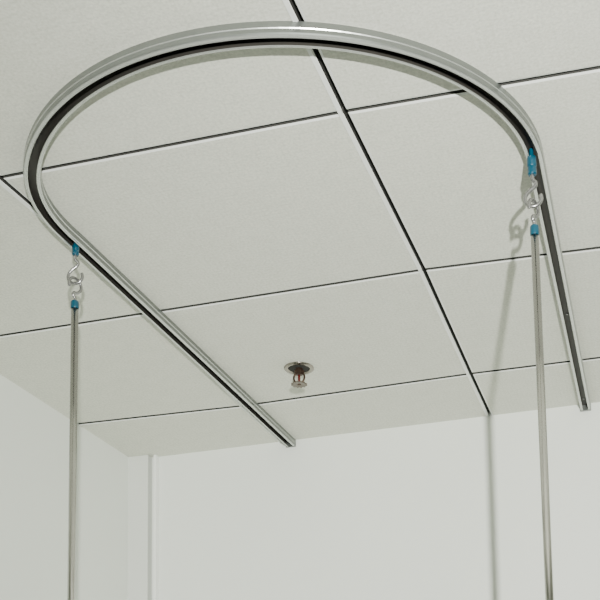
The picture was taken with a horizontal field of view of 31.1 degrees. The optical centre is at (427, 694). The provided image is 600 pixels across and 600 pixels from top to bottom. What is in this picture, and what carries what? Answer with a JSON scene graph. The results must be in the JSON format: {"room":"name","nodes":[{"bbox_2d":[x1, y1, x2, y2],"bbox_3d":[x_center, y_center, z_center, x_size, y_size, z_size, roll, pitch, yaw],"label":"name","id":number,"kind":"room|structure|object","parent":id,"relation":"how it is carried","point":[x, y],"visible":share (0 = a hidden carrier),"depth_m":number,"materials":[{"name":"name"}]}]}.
{"room":"hospital room","nodes":[
{"label":"hospital room","id":0,"kind":"room"},
{"bbox_2d":[0,374,127,599],"bbox_3d":[-1.432,0.347,0.849,0.150,2.612,4.523,-3,-7,13],"label":"wall","id":1,"kind":"structure","parent":0,"point":[34,436],"depth_m":2.74,"materials":[{"name":"paint"}]},
{"bbox_2d":[0,0,599,457],"bbox_3d":[0.241,-1.104,0.193,4.600,0.051,6.123,-3,-7,13],"label":"ceiling","id":2,"kind":"structure","parent":0,"point":[365,221],"depth_m":1.93,"materials":[{"name":"grey tile"}]},
{"bbox_2d":[284,362,313,387],"bbox_3d":[-0.308,-0.763,2.559,0.072,0.044,0.072,-3,-7,13],"label":"sprinkler","id":3,"kind":"object","parent":2,"relation":"attached to","point":[298,369],"visible":1,"depth_m":2.55,"materials":[{"name":"silver metal"}]},
{"bbox_2d":[23,21,590,447],"bbox_3d":[-0.152,-0.821,2.204,0.884,0.021,1.532,-3,-7,13],"label":"rail","id":4,"kind":"object","parent":2,"relation":"attached to","point":[138,58],"visible":1,"depth_m":1.60,"materials":[{"name":"metal"}]},
{"bbox_2d":[66,242,83,284],"bbox_3d":[-0.647,-0.795,1.958,0.032,0.089,0.013,-3,-7,13],"label":"hook","id":5,"kind":"object","parent":4,"relation":"hanging from","point":[75,248],"visible":0.98,"depth_m":1.96,"materials":[{"name":"silver plastic"}]},
{"bbox_2d":[67,276,82,599],"bbox_3d":[-0.631,-0.197,1.888,0.015,1.148,0.030,-3,-7,13],"label":"rod","id":6,"kind":"object","parent":5,"relation":"hanging from","point":[74,303],"visible":1,"depth_m":1.91,"materials":[{"name":"silver metal"}]},
{"bbox_2d":[523,148,542,208],"bbox_3d":[0.171,-0.838,1.730,0.033,0.102,0.015,-3,-7,13],"label":"hook","id":7,"kind":"object","parent":4,"relation":"hanging from","point":[531,159],"visible":1,"depth_m":1.73,"materials":[{"name":"silver plastic"}]},
{"bbox_2d":[527,198,553,599],"bbox_3d":[0.187,-0.234,1.658,0.015,1.148,0.032,-5,-7,25],"label":"rod","id":8,"kind":"object","parent":7,"relation":"hanging from","point":[534,228],"visible":1,"depth_m":1.68,"materials":[{"name":"silver metal"}]},
{"bbox_2d":[152,402,599,599],"bbox_3d":[0.649,0.513,2.731,3.339,2.612,0.279,-3,-7,13],"label":"wall","id":9,"kind":"structure","parent":0,"point":[445,510],"depth_m":2.94,"materials":[{"name":"paint"}]},
{"bbox_2d":[127,455,151,599],"bbox_3d":[-0.814,0.590,3.000,0.066,2.600,0.032,-3,-7,13],"label":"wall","id":10,"kind":"structure","parent":9,"relation":"attached to","point":[139,584],"depth_m":3.11,"materials":[{"name":"paint"}]},
{"bbox_2d":[153,455,158,599],"bbox_3d":[-0.764,0.588,2.991,0.009,2.600,0.026,-3,-7,13],"label":"trim","id":11,"kind":"structure","parent":9,"relation":"attached to","point":[155,457],"depth_m":3.11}
]}

